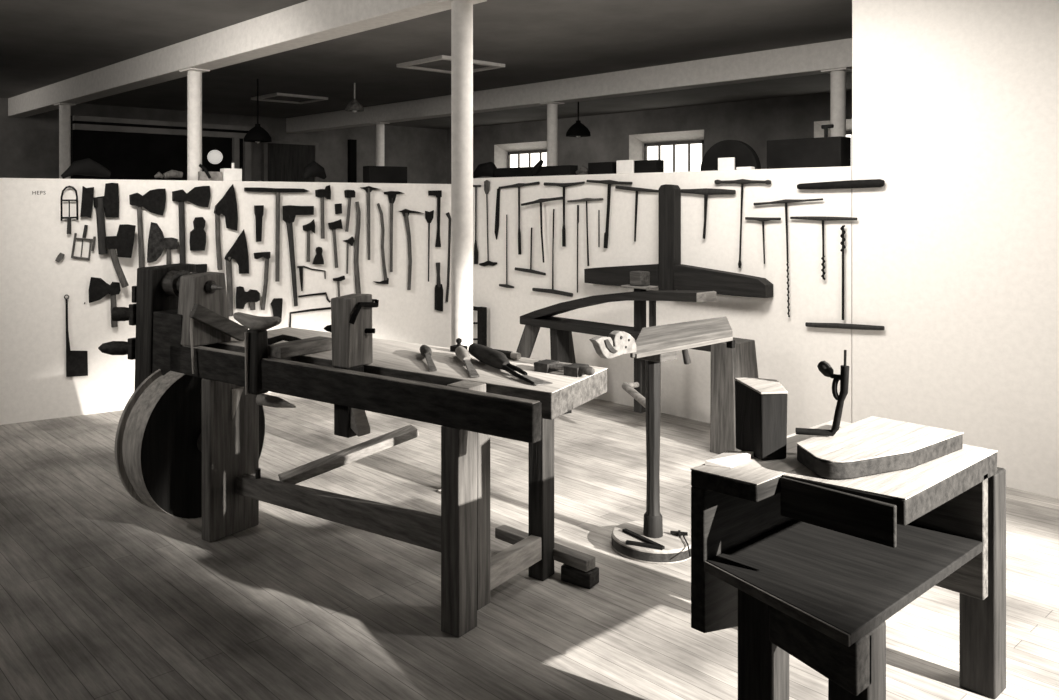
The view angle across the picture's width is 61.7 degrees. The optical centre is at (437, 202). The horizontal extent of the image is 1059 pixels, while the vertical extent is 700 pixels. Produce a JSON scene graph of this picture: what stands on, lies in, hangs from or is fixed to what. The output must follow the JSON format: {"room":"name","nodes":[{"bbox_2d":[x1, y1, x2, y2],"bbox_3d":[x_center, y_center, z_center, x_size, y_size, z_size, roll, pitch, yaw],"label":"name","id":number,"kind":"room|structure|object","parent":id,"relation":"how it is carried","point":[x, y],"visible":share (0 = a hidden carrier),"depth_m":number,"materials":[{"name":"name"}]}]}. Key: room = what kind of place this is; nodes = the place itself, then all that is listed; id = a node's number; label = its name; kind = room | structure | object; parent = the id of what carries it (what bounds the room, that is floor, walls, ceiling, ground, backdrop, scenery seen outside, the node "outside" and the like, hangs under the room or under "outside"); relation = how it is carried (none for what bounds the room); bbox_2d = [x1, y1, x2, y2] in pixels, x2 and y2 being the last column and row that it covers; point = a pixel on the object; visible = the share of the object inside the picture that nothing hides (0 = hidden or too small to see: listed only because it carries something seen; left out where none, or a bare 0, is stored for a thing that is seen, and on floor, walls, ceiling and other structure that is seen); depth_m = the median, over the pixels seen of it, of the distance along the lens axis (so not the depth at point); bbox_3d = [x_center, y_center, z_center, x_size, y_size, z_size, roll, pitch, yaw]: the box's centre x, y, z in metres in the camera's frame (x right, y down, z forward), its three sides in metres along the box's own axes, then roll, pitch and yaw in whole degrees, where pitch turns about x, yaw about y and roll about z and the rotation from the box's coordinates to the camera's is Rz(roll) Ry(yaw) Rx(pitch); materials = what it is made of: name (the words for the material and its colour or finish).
{"room":"woodworking shop","nodes":[
{"label":"woodworking shop","id":0,"kind":"room"},
{"bbox_2d":[71,115,247,180],"bbox_3d":[-3.241,0.270,10.389,2.140,2.460,0.180,0,0,-40],"label":"wall","id":1,"kind":"structure","parent":0,"point":[128,156],"depth_m":10.13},
{"bbox_2d":[73,124,246,138],"bbox_3d":[-3.137,-0.833,10.312,2.200,0.065,0.068,0,0,-40],"label":"trim","id":2,"kind":"structure","parent":1,"relation":"attached to","point":[87,127],"depth_m":10.12,"materials":[{"name":"grey paint"}]},
{"bbox_2d":[73,115,252,130],"bbox_3d":[-3.143,-0.927,10.320,2.200,0.055,0.048,0,0,-40],"label":"trim","id":3,"kind":"structure","parent":1,"relation":"attached to","point":[75,118],"depth_m":10.16,"materials":[{"name":"grey paint"}]},
{"bbox_2d":[232,138,238,168],"bbox_3d":[-2.497,0.350,10.864,0.070,2.300,0.058,0,0,-40],"label":"trim","id":4,"kind":"structure","parent":1,"relation":"attached to","point":[235,141],"depth_m":10.84,"materials":[{"name":"grey paint"}]},
{"bbox_2d":[243,139,250,180],"bbox_3d":[-2.379,0.350,10.965,0.080,2.300,0.058,0,0,-40],"label":"trim","id":5,"kind":"structure","parent":1,"relation":"attached to","point":[246,145],"depth_m":10.94,"materials":[{"name":"grey paint"}]},
{"bbox_2d":[0,98,446,183],"bbox_3d":[-4.859,0.115,11.100,13.000,2.770,0.200,0,0,-40],"label":"wall","id":6,"kind":"structure","parent":0,"point":[29,146],"depth_m":12.89,"materials":[{"name":"grey paint"}]},
{"bbox_2d":[262,140,318,181],"bbox_3d":[-2.205,0.290,13.182,0.940,2.420,0.068,0,0,-40],"label":"door","id":7,"kind":"structure","parent":6,"relation":"in","point":[282,161],"depth_m":13.13,"materials":[{"name":"brown wood"}]},
{"bbox_2d":[348,139,356,182],"bbox_3d":[-1.357,0.250,13.898,0.120,2.500,0.078,0,0,-40],"label":"trim","id":8,"kind":"structure","parent":6,"relation":"attached to","point":[352,144],"depth_m":13.87,"materials":[{"name":"wood"}]},
{"bbox_2d":[0,178,450,424],"bbox_3d":[-1.817,0.665,6.785,4.881,1.670,0.200,0,0,-32],"label":"wall","id":9,"kind":"structure","parent":0,"point":[34,383],"depth_m":6.42,"materials":[{"name":"paint"}]},
{"bbox_2d":[61,186,77,233],"bbox_3d":[-2.576,0.048,6.152,0.116,0.338,0.025,0,0,-40],"label":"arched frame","id":10,"kind":"object","parent":9,"relation":"hanging from","point":[69,218],"visible":1,"depth_m":6.15,"materials":[{"name":"black metal"}]},
{"bbox_2d":[64,295,87,376],"bbox_3d":[-2.544,0.930,6.184,0.159,0.582,0.023,0,0,-33],"label":"cleaver","id":11,"kind":"object","parent":9,"relation":"hanging from","point":[76,361],"visible":1,"depth_m":6.17,"materials":[{"name":"black metal"}]},
{"bbox_2d":[71,225,95,260],"bbox_3d":[-2.503,0.281,6.210,0.165,0.254,0.020,0,0,-31],"label":"ladder frame","id":12,"kind":"object","parent":9,"relation":"hanging from","point":[85,226],"visible":1,"depth_m":6.21,"materials":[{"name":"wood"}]},
{"bbox_2d":[61,158,110,178],"bbox_3d":[-2.530,-0.248,6.333,0.339,0.151,0.123,0,0,-40],"label":"rope coil","id":13,"kind":"object","parent":9,"relation":"on","point":[86,167],"visible":1,"depth_m":6.29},
{"bbox_2d":[80,186,93,217],"bbox_3d":[-2.478,-0.007,6.214,0.089,0.225,0.025,0,0,-32],"label":"board","id":14,"kind":"object","parent":9,"relation":"hanging from","point":[87,193],"visible":1,"depth_m":6.20,"materials":[{"name":"black wood"}]},
{"bbox_2d":[89,277,120,326],"bbox_3d":[-2.379,0.707,6.276,0.214,0.366,0.045,0,0,-32],"label":"hand axe","id":15,"kind":"object","parent":9,"relation":"hanging from","point":[98,288],"visible":0.98,"depth_m":6.26,"materials":[{"name":"black metal"}]},
{"bbox_2d":[93,183,118,253],"bbox_3d":[-2.371,0.110,6.287,0.174,0.511,0.053,0,0,-40],"label":"side axe","id":16,"kind":"object","parent":9,"relation":"hanging from","point":[109,203],"visible":1,"depth_m":6.27,"materials":[{"name":"black metal"}]},
{"bbox_2d":[105,224,135,287],"bbox_3d":[-2.262,0.380,6.279,0.205,0.454,0.045,0,0,-32],"label":"axe","id":17,"kind":"object","parent":9,"relation":"hanging from","point":[123,242],"visible":1,"depth_m":6.27,"materials":[{"name":"black metal"}]},
{"bbox_2d":[129,189,165,267],"bbox_3d":[-2.121,0.202,6.439,0.258,0.618,0.050,0,0,-32],"label":"axe","id":18,"kind":"object","parent":9,"relation":"hanging from","point":[154,201],"visible":0.87,"depth_m":6.41,"materials":[{"name":"black metal"}]},
{"bbox_2d":[147,222,177,264],"bbox_3d":[-2.035,0.326,6.493,0.218,0.372,0.045,0,0,-32],"label":"axe","id":19,"kind":"object","parent":9,"relation":"hanging from","point":[157,242],"visible":0.82,"depth_m":6.47,"materials":[{"name":"grey metal"}]},
{"bbox_2d":[172,186,210,262],"bbox_3d":[-1.848,0.193,6.612,0.285,0.647,0.050,0,0,-32],"label":"flared felling axe","id":20,"kind":"object","parent":9,"relation":"hanging from","point":[200,196],"visible":0.81,"depth_m":6.57,"materials":[{"name":"black metal"}]},
{"bbox_2d":[190,217,205,250],"bbox_3d":[-1.811,0.232,6.635,0.114,0.253,0.045,0,0,-32],"label":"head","id":21,"kind":"object","parent":9,"relation":"hanging from","point":[198,234],"visible":1,"depth_m":6.62},
{"bbox_2d":[198,171,221,180],"bbox_3d":[-1.768,-0.207,6.827,0.174,0.072,0.060,0,0,-32],"label":"box","id":22,"kind":"object","parent":9,"relation":"on","point":[215,176],"visible":0.93,"depth_m":6.80,"materials":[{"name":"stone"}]},
{"bbox_2d":[214,184,237,269],"bbox_3d":[-1.624,0.183,6.753,0.185,0.661,0.040,0,0,-32],"label":"long goosewing axe","id":23,"kind":"object","parent":9,"relation":"hanging from","point":[227,206],"visible":1,"depth_m":6.74,"materials":[{"name":"black metal"}]},
{"bbox_2d":[220,163,241,180],"bbox_3d":[-1.627,-0.243,6.917,0.146,0.144,0.100,0,0,-32],"label":"box","id":24,"kind":"object","parent":9,"relation":"on","point":[228,174],"visible":0.84,"depth_m":6.87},
{"bbox_2d":[224,230,248,315],"bbox_3d":[-1.551,0.536,6.799,0.193,0.668,0.040,0,0,-32],"label":"low goosewing axe","id":25,"kind":"object","parent":9,"relation":"hanging from","point":[238,251],"visible":0.87,"depth_m":6.79,"materials":[{"name":"black metal"}]},
{"bbox_2d":[236,286,259,309],"bbox_3d":[-1.482,0.740,6.843,0.188,0.192,0.045,0,0,-32],"label":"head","id":26,"kind":"object","parent":9,"relation":"hanging from","point":[252,296],"visible":1,"depth_m":6.82},
{"bbox_2d":[254,205,263,241],"bbox_3d":[-1.402,0.162,6.893,0.066,0.287,0.040,0,0,-32],"label":"wedge","id":27,"kind":"object","parent":9,"relation":"hanging from","point":[258,209],"visible":1,"depth_m":6.88,"materials":[{"name":"black metal"}]},
{"bbox_2d":[254,252,270,309],"bbox_3d":[-1.382,0.613,6.906,0.130,0.457,0.035,0,0,-32],"label":"small adze","id":28,"kind":"object","parent":9,"relation":"hanging from","point":[266,255],"visible":1,"depth_m":6.91,"materials":[{"name":"black metal"}]},
{"bbox_2d":[244,187,308,281],"bbox_3d":[-1.270,0.251,6.977,0.541,0.743,0.035,0,0,-32],"label":"pick","id":29,"kind":"object","parent":9,"relation":"hanging from","point":[278,191],"visible":1,"depth_m":6.96,"materials":[{"name":"black metal"}]},
{"bbox_2d":[271,298,282,318],"bbox_3d":[-1.278,0.850,6.972,0.089,0.189,0.035,0,0,-32],"label":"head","id":30,"kind":"object","parent":9,"relation":"hanging from","point":[276,304],"visible":0.75,"depth_m":6.96},
{"bbox_2d":[282,205,313,305],"bbox_3d":[-1.119,0.423,7.072,0.261,0.809,0.045,0,0,-32],"label":"long poll adze","id":31,"kind":"object","parent":9,"relation":"hanging from","point":[290,212],"visible":1,"depth_m":7.03,"materials":[{"name":"black metal"}]},
{"bbox_2d":[303,219,314,261],"bbox_3d":[-1.041,0.303,7.121,0.102,0.345,0.040,0,0,-32],"label":"small flared hatchet","id":32,"kind":"object","parent":9,"relation":"hanging from","point":[308,227],"visible":1,"depth_m":7.11,"materials":[{"name":"black metal"}]},
{"bbox_2d":[302,161,325,178],"bbox_3d":[-1.023,-0.274,7.287,0.212,0.156,0.133,0,0,-40],"label":"bundle","id":33,"kind":"object","parent":9,"relation":"on","point":[313,169],"visible":1,"depth_m":7.24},
{"bbox_2d":[315,185,330,238],"bbox_3d":[-0.934,0.072,7.189,0.131,0.438,0.045,0,0,-32],"label":"hatchet","id":34,"kind":"object","parent":9,"relation":"hanging from","point":[321,193],"visible":1,"depth_m":7.17,"materials":[{"name":"black metal"}]},
{"bbox_2d":[328,219,342,267],"bbox_3d":[-0.841,0.334,7.248,0.125,0.402,0.040,0,0,-32],"label":"carpenter hatchet","id":35,"kind":"object","parent":9,"relation":"hanging from","point":[334,225],"visible":1,"depth_m":7.24,"materials":[{"name":"black metal"}]},
{"bbox_2d":[344,190,354,231],"bbox_3d":[-0.733,0.065,7.316,0.083,0.350,0.045,0,0,-32],"label":"hammer","id":36,"kind":"object","parent":9,"relation":"hanging from","point":[349,194],"visible":1,"depth_m":7.30,"materials":[{"name":"black metal"}]},
{"bbox_2d":[354,201,360,293],"bbox_3d":[-0.673,0.383,7.354,0.064,0.793,0.038,0,0,-40],"label":"handle","id":37,"kind":"object","parent":9,"relation":"hanging from","point":[358,212],"visible":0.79,"depth_m":7.34,"materials":[{"name":"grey wood"}]},
{"bbox_2d":[360,186,380,259],"bbox_3d":[-0.567,0.169,7.421,0.203,0.623,0.027,0,0,-32],"label":"pick","id":38,"kind":"object","parent":9,"relation":"hanging from","point":[368,189],"visible":1,"depth_m":7.40,"materials":[{"name":"black metal"}]},
{"bbox_2d":[373,203,388,283],"bbox_3d":[-0.486,0.347,7.472,0.148,0.692,0.027,0,0,-32],"label":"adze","id":39,"kind":"object","parent":9,"relation":"hanging from","point":[386,280],"visible":1,"depth_m":7.47,"materials":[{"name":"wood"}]},
{"bbox_2d":[363,166,406,182],"bbox_3d":[-0.459,-0.244,7.655,0.377,0.147,0.120,0,0,-32],"label":"tool chest","id":40,"kind":"object","parent":9,"relation":"on","point":[371,174],"visible":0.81,"depth_m":7.59,"materials":[{"name":"wood"}]},
{"bbox_2d":[384,191,403,271],"bbox_3d":[-0.373,0.244,7.543,0.197,0.693,0.027,0,0,-32],"label":"adze","id":41,"kind":"object","parent":9,"relation":"hanging from","point":[391,194],"visible":1,"depth_m":7.52,"materials":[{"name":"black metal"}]},
{"bbox_2d":[399,209,423,289],"bbox_3d":[-0.228,0.402,7.635,0.260,0.704,0.034,0,0,-32],"label":"pick","id":42,"kind":"object","parent":9,"relation":"hanging from","point":[405,212],"visible":1,"depth_m":7.61,"materials":[{"name":"black metal"}]},
{"bbox_2d":[425,210,433,281],"bbox_3d":[-0.075,0.377,7.743,0.085,0.626,0.015,0,0,-32],"label":"bit","id":43,"kind":"object","parent":9,"relation":"hanging from","point":[428,215],"visible":1,"depth_m":7.74,"materials":[{"name":"black metal"}]},
{"bbox_2d":[428,190,441,246],"bbox_3d":[-0.026,0.139,7.762,0.125,0.501,0.045,0,0,-32],"label":"hammer","id":44,"kind":"object","parent":9,"relation":"hanging from","point":[438,193],"visible":1,"depth_m":7.77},
{"bbox_2d":[435,262,442,310],"bbox_3d":[0.008,0.744,7.785,0.081,0.436,0.036,0,0,-40],"label":"chisel","id":45,"kind":"object","parent":9,"relation":"hanging from","point":[438,288],"visible":1,"depth_m":7.77,"materials":[{"name":"black metal"}]},
{"bbox_2d":[446,212,450,301],"bbox_3d":[0.092,0.482,7.851,0.058,0.802,0.029,0,0,-40],"label":"handle","id":46,"kind":"object","parent":9,"relation":"hanging from","point":[448,213],"visible":0.99,"depth_m":7.84,"materials":[{"name":"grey wood"}]},
{"bbox_2d":[0,0,851,129],"bbox_3d":[0.222,-1.320,5.444,13.400,0.100,16.000,0,0,-40],"label":"ceiling","id":47,"kind":"structure","parent":0,"point":[43,43],"depth_m":7.23,"materials":[{"name":"paint"}]},
{"bbox_2d":[8,0,450,116],"bbox_3d":[-0.370,-1.160,5.137,0.200,0.220,14.700,0,0,-40],"label":"beam","id":48,"kind":"structure","parent":47,"relation":"attached to","point":[309,22],"depth_m":6.29,"materials":[{"name":"white paint"}]},
{"bbox_2d":[244,79,271,142],"bbox_3d":[-1.842,-0.939,8.993,0.280,0.658,0.280,0,0,-40],"label":"pendant lamp","id":49,"kind":"object","parent":47,"relation":"hanging from","point":[257,134],"visible":1,"depth_m":8.92,"materials":[{"name":"metal"}]},
{"bbox_2d":[251,93,327,103],"bbox_3d":[-1.786,-1.254,10.578,0.700,0.029,0.620,0,0,-40],"label":"ceiling panel","id":50,"kind":"object","parent":47,"relation":"attached to","point":[274,97],"visible":1,"depth_m":10.55,"materials":[{"name":"white paint"}]},
{"bbox_2d":[345,83,363,112],"bbox_3d":[-0.881,-1.111,9.299,0.200,0.313,0.200,0,0,-40],"label":"pendant lamp","id":51,"kind":"object","parent":47,"relation":"hanging from","point":[354,106],"visible":1,"depth_m":9.24,"materials":[{"name":"metal"}]},
{"bbox_2d":[396,55,504,73],"bbox_3d":[0.117,-1.254,8.035,0.760,0.029,0.640,0,0,-40],"label":"ceiling panel","id":52,"kind":"object","parent":47,"relation":"attached to","point":[442,63],"visible":0.77,"depth_m":8.01,"materials":[{"name":"white paint"}]},
{"bbox_2d":[286,38,851,132],"bbox_3d":[2.569,-1.160,7.640,0.200,0.220,14.700,0,0,-40],"label":"beam","id":53,"kind":"structure","parent":47,"relation":"attached to","point":[808,59],"depth_m":8.44,"materials":[{"name":"white paint"}]},
{"bbox_2d":[566,101,590,137],"bbox_3d":[1.594,-1.004,10.002,0.280,0.528,0.280,0,0,-40],"label":"pendant lamp","id":54,"kind":"object","parent":47,"relation":"hanging from","point":[578,129],"visible":0.98,"depth_m":9.92,"materials":[{"name":"metal"}]},
{"bbox_2d":[0,392,1058,699],"bbox_3d":[0.222,1.550,5.444,13.400,0.100,16.000,0,0,-40],"label":"floor","id":55,"kind":"structure","parent":0,"point":[105,594],"depth_m":3.36,"materials":[{"name":"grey wood"}]},
{"bbox_2d":[54,103,75,178],"bbox_3d":[-3.965,0.225,9.351,0.180,2.550,0.200,0,0,-40],"label":"column","id":56,"kind":"structure","parent":55,"relation":"on","point":[64,108],"depth_m":9.30,"materials":[{"name":"white paint"}]},
{"bbox_2d":[180,68,209,180],"bbox_3d":[-1.923,0.225,6.954,0.180,2.550,0.200,0,0,-40],"label":"column","id":57,"kind":"structure","parent":55,"relation":"on","point":[194,75],"depth_m":6.91,"materials":[{"name":"white paint"}]},
{"bbox_2d":[98,263,607,637],"bbox_3d":[-0.470,0.900,3.867,2.398,1.200,0.945,0,0,31],"label":"treadle lathe","id":58,"kind":"object","parent":55,"relation":"on","point":[189,439],"visible":1,"depth_m":3.62,"materials":[{"name":"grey wood"}]},
{"bbox_2d":[420,345,436,370],"bbox_3d":[-0.043,0.624,3.597,0.048,0.048,0.427,0,0,-4],"label":"turning gouge","id":59,"kind":"object","parent":58,"relation":"on","point":[425,351],"visible":1,"depth_m":3.62,"materials":[{"name":"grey wood"}]},
{"bbox_2d":[455,346,479,376],"bbox_3d":[0.113,0.622,3.498,0.052,0.052,0.478,0,0,-5],"label":"pale gouge","id":60,"kind":"object","parent":58,"relation":"on","point":[462,354],"visible":1,"depth_m":3.51,"materials":[{"name":"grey wood"}]},
{"bbox_2d":[468,343,552,384],"bbox_3d":[0.251,0.615,3.419,0.082,0.069,0.621,0,0,-24],"label":"dark slick","id":61,"kind":"object","parent":58,"relation":"on","point":[489,356],"visible":1,"depth_m":3.41,"materials":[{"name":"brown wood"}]},
{"bbox_2d":[501,363,534,383],"bbox_3d":[0.304,0.629,3.264,0.051,0.034,0.275,0,0,-20],"label":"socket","id":62,"kind":"object","parent":61,"relation":"attached to","point":[508,367],"depth_m":3.27,"materials":[{"name":"black metal"}]},
{"bbox_2d":[534,359,594,376],"bbox_3d":[0.486,0.627,3.361,0.265,0.043,0.090,0,0,38],"label":"screw","id":63,"kind":"object","parent":58,"relation":"on","point":[546,366],"visible":1,"depth_m":3.34,"materials":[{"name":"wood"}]},
{"bbox_2d":[371,122,389,165],"bbox_3d":[-0.758,0.225,11.545,0.180,2.550,0.200,0,0,-40],"label":"column","id":64,"kind":"structure","parent":55,"relation":"on","point":[379,125],"depth_m":11.49,"materials":[{"name":"white paint"}]},
{"bbox_2d":[438,0,486,493],"bbox_3d":[0.125,0.225,4.551,0.180,2.550,0.200,0,0,-40],"label":"column","id":65,"kind":"structure","parent":55,"relation":"on","point":[461,10],"depth_m":4.50,"materials":[{"name":"white paint"}]},
{"bbox_2d":[473,306,486,345],"bbox_3d":[0.317,1.150,7.686,0.050,0.700,0.270,0,0,-40],"label":"rack","id":66,"kind":"object","parent":55,"relation":"on","point":[481,322],"visible":0.41,"depth_m":7.59,"materials":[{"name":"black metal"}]},
{"bbox_2d":[540,102,564,165],"bbox_3d":[1.200,0.225,9.246,0.180,2.550,0.200,0,0,-40],"label":"column","id":67,"kind":"structure","parent":55,"relation":"on","point":[552,107],"depth_m":9.20,"materials":[{"name":"white paint"}]},
{"bbox_2d":[516,271,757,453],"bbox_3d":[1.182,0.985,5.944,0.549,1.060,1.955,0,0,-40],"label":"horse","id":68,"kind":"object","parent":55,"relation":"on","point":[727,364],"visible":0.73,"depth_m":5.77},
{"bbox_2d":[589,316,734,563],"bbox_3d":[0.945,0.999,3.790,1.142,1.002,0.422,0,0,-40],"label":"stand","id":69,"kind":"object","parent":55,"relation":"on","point":[652,540],"visible":0.97,"depth_m":3.79,"materials":[{"name":"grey wood"}]},
{"bbox_2d":[821,68,851,136],"bbox_3d":[3.159,0.225,6.947,0.180,2.550,0.200,0,0,-40],"label":"column","id":70,"kind":"structure","parent":55,"relation":"on","point":[837,76],"depth_m":6.90,"materials":[{"name":"white paint"}]},
{"bbox_2d":[690,420,1005,699],"bbox_3d":[1.190,1.125,2.564,1.063,0.750,0.500,0,0,-40],"label":"work table","id":71,"kind":"object","parent":55,"relation":"on","point":[807,566],"visible":0.88,"depth_m":2.42,"materials":[{"name":"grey wood"}]},
{"bbox_2d":[705,451,753,467],"bbox_3d":[0.848,0.741,2.556,0.081,0.016,0.169,0,0,39],"label":"paper sheet","id":72,"kind":"object","parent":71,"relation":"on","point":[729,459],"visible":1,"depth_m":2.54,"materials":[{"name":"paper"}]},
{"bbox_2d":[735,377,787,459],"bbox_3d":[0.971,0.649,2.660,0.132,0.200,0.227,0,0,11],"label":"chopping block","id":73,"kind":"object","parent":71,"relation":"on","point":[760,403],"visible":0.99,"depth_m":2.57,"materials":[{"name":"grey wood"}]},
{"bbox_2d":[706,520,982,644],"bbox_3d":[1.132,1.011,2.484,0.854,0.028,0.454,0,0,-40],"label":"shelf","id":74,"kind":"object","parent":71,"relation":"attached to","point":[844,587],"depth_m":2.40,"materials":[{"name":"grey wood"}]},
{"bbox_2d":[797,416,963,479],"bbox_3d":[1.281,0.723,2.583,0.600,0.052,0.270,0,0,-40],"label":"slab","id":75,"kind":"object","parent":71,"relation":"on","point":[872,445],"visible":0.98,"depth_m":2.53,"materials":[{"name":"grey wood"}]},
{"bbox_2d":[795,350,848,435],"bbox_3d":[1.147,0.563,2.627,0.147,0.262,0.056,0,0,24],"label":"brace","id":76,"kind":"object","parent":75,"relation":"on","point":[824,367],"visible":1,"depth_m":2.60,"materials":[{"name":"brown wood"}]},
{"bbox_2d":[447,91,851,183],"bbox_3d":[4.970,0.115,9.818,0.300,2.770,14.900,0,0,-40],"label":"wall","id":77,"kind":"structure","parent":0,"point":[753,123],"depth_m":11.76,"materials":[{"name":"grey paint"}]},
{"bbox_2d":[494,141,546,167],"bbox_3d":[1.391,-0.510,13.961,0.235,0.880,1.190,0,0,-40],"label":"window","id":78,"kind":"structure","parent":77,"relation":"in","point":[526,154],"depth_m":14.12,"materials":[{"name":"glass"}]},
{"bbox_2d":[629,130,703,171],"bbox_3d":[3.142,-0.510,11.905,0.235,0.880,1.190,0,0,-40],"label":"window","id":79,"kind":"structure","parent":77,"relation":"in","point":[681,151],"depth_m":11.95,"materials":[{"name":"glass"}]},
{"bbox_2d":[814,119,851,165],"bbox_3d":[4.861,-0.510,9.888,0.235,0.880,1.190,0,0,-40],"label":"window","id":80,"kind":"structure","parent":77,"relation":"in","point":[818,131],"depth_m":10.22,"materials":[{"name":"white paint"}]},
{"bbox_2d":[473,0,1058,497],"bbox_3d":[3.243,0.115,4.536,0.220,2.770,9.100,0,0,-40],"label":"wall","id":81,"kind":"structure","parent":0,"point":[955,103],"depth_m":5.08,"materials":[{"name":"paint"}]},
{"bbox_2d":[473,185,480,263],"bbox_3d":[0.340,0.189,7.734,0.035,0.696,0.097,0,0,-40],"label":"thin t-auger","id":82,"kind":"object","parent":81,"relation":"hanging from","point":[475,186],"visible":0.91,"depth_m":7.74,"materials":[{"name":"brown wood"}]},
{"bbox_2d":[473,162,496,177],"bbox_3d":[0.420,-0.294,7.834,0.126,0.142,0.312,0,0,-40],"label":"sack","id":83,"kind":"object","parent":81,"relation":"on","point":[484,169],"visible":0.83,"depth_m":7.76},
{"bbox_2d":[479,180,496,265],"bbox_3d":[0.434,0.176,7.632,0.035,0.751,0.219,0,0,-40],"label":"rod","id":84,"kind":"object","parent":81,"relation":"hanging from","point":[486,183],"visible":1,"depth_m":7.63,"materials":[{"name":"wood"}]},
{"bbox_2d":[498,182,539,254],"bbox_3d":[0.672,0.127,7.345,0.029,0.605,0.466,0,0,-40],"label":"slanted t-auger","id":85,"kind":"object","parent":81,"relation":"hanging from","point":[518,185],"visible":1,"depth_m":7.33,"materials":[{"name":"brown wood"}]},
{"bbox_2d":[494,165,577,177],"bbox_3d":[0.809,-0.262,7.393,0.100,0.082,0.871,0,0,-40],"label":"box","id":86,"kind":"object","parent":81,"relation":"on","point":[563,169],"visible":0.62,"depth_m":7.29,"materials":[{"name":"wood"}]},
{"bbox_2d":[521,197,562,262],"bbox_3d":[0.835,0.215,7.100,0.028,0.531,0.450,0,0,-40],"label":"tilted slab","id":87,"kind":"object","parent":81,"relation":"hanging from","point":[541,200],"visible":1,"depth_m":7.09,"materials":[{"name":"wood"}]},
{"bbox_2d":[532,209,572,296],"bbox_3d":[0.916,0.392,7.059,0.028,0.688,0.422,0,0,-40],"label":"unloading auger","id":88,"kind":"object","parent":81,"relation":"hanging from","point":[552,290],"visible":1,"depth_m":7.05,"materials":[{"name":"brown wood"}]},
{"bbox_2d":[544,181,584,246],"bbox_3d":[0.998,0.089,6.963,0.028,0.512,0.419,0,0,-40],"label":"unloading auger","id":89,"kind":"object","parent":81,"relation":"hanging from","point":[563,185],"visible":1,"depth_m":6.96,"materials":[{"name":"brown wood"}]},
{"bbox_2d":[567,198,603,265],"bbox_3d":[1.136,0.223,6.801,0.022,0.525,0.352,0,0,-40],"label":"unloading auger","id":90,"kind":"object","parent":81,"relation":"hanging from","point":[583,199],"visible":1,"depth_m":6.78,"materials":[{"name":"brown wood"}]},
{"bbox_2d":[588,162,615,174],"bbox_3d":[1.287,-0.268,6.831,0.100,0.094,0.235,0,0,-40],"label":"box","id":91,"kind":"object","parent":81,"relation":"on","point":[598,167],"visible":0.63,"depth_m":6.78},
{"bbox_2d":[586,180,632,247],"bbox_3d":[1.287,0.081,6.624,0.030,0.520,0.426,0,0,-40],"label":"heavy reamer","id":92,"kind":"object","parent":81,"relation":"hanging from","point":[609,182],"visible":1,"depth_m":6.62,"materials":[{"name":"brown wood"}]},
{"bbox_2d":[616,160,633,173],"bbox_3d":[1.404,-0.271,6.601,0.020,0.101,0.153,0,0,-40],"label":"box","id":93,"kind":"object","parent":81,"relation":"on","point":[622,166],"visible":0.94,"depth_m":6.59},
{"bbox_2d":[615,185,658,241],"bbox_3d":[1.457,0.075,6.423,0.023,0.414,0.396,0,0,-40],"label":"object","id":94,"kind":"object","parent":81,"relation":"hanging from","point":[636,189],"visible":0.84,"depth_m":6.43,"materials":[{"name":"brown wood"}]},
{"bbox_2d":[634,160,663,172],"bbox_3d":[1.557,-0.269,6.545,0.100,0.096,0.224,0,0,-40],"label":"box","id":95,"kind":"object","parent":81,"relation":"on","point":[640,166],"visible":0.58,"depth_m":6.48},
{"bbox_2d":[584,184,772,297],"bbox_3d":[1.632,0.243,6.172,0.100,0.748,1.483,0,0,-40],"label":"timber t-frame","id":96,"kind":"object","parent":81,"relation":"attached to","point":[669,274],"visible":0.88,"depth_m":6.13,"materials":[{"name":"brown wood"}]},
{"bbox_2d":[681,188,735,238],"bbox_3d":[1.831,0.072,5.977,0.038,0.344,0.413,0,0,-40],"label":"bar","id":97,"kind":"object","parent":81,"relation":"hanging from","point":[704,191],"visible":1,"depth_m":5.98,"materials":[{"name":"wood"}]},
{"bbox_2d":[718,157,734,169],"bbox_3d":[1.953,-0.264,5.958,0.020,0.086,0.121,0,0,-40],"label":"label card","id":98,"kind":"object","parent":81,"relation":"on","point":[723,163],"visible":0.89,"depth_m":5.95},
{"bbox_2d":[700,140,760,170],"bbox_3d":[2.000,-0.327,6.026,0.060,0.211,0.429,0,0,-40],"label":"wheel","id":99,"kind":"object","parent":81,"relation":"on","point":[744,154],"visible":0.85,"depth_m":5.98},
{"bbox_2d":[714,179,770,267],"bbox_3d":[2.001,0.135,5.786,0.029,0.587,0.401,0,0,-40],"label":"unloading auger","id":100,"kind":"object","parent":81,"relation":"hanging from","point":[742,182],"visible":1,"depth_m":5.79,"materials":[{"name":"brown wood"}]},
{"bbox_2d":[754,198,822,316],"bbox_3d":[2.203,0.345,5.548,0.020,0.748,0.458,0,0,-40],"label":"unloading auger","id":101,"kind":"object","parent":81,"relation":"hanging from","point":[785,201],"visible":1,"depth_m":5.54,"materials":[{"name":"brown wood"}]},
{"bbox_2d":[767,136,850,168],"bbox_3d":[2.356,-0.315,5.607,0.140,0.187,0.486,0,0,-40],"label":"base cabinet","id":102,"kind":"object","parent":81,"relation":"on","point":[821,151],"visible":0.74,"depth_m":5.53,"materials":[{"name":"wood"}]},
{"bbox_2d":[790,216,856,279],"bbox_3d":[2.350,0.276,5.375,0.024,0.388,0.414,0,0,-40],"label":"unloading auger","id":103,"kind":"object","parent":81,"relation":"hanging from","point":[820,218],"visible":1,"depth_m":5.37,"materials":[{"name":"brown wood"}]},
{"bbox_2d":[797,179,884,188],"bbox_3d":[2.413,-0.111,5.294,0.041,0.055,0.523,0,0,-40],"label":"bar","id":104,"kind":"object","parent":81,"relation":"hanging from","point":[872,183],"visible":1,"depth_m":5.25,"materials":[{"name":"wood"}]},
{"bbox_2d":[805,225,884,329],"bbox_3d":[2.433,0.448,5.278,0.030,0.634,0.469,0,0,-40],"label":"unloading auger","id":105,"kind":"object","parent":81,"relation":"hanging from","point":[807,324],"visible":1,"depth_m":5.28,"materials":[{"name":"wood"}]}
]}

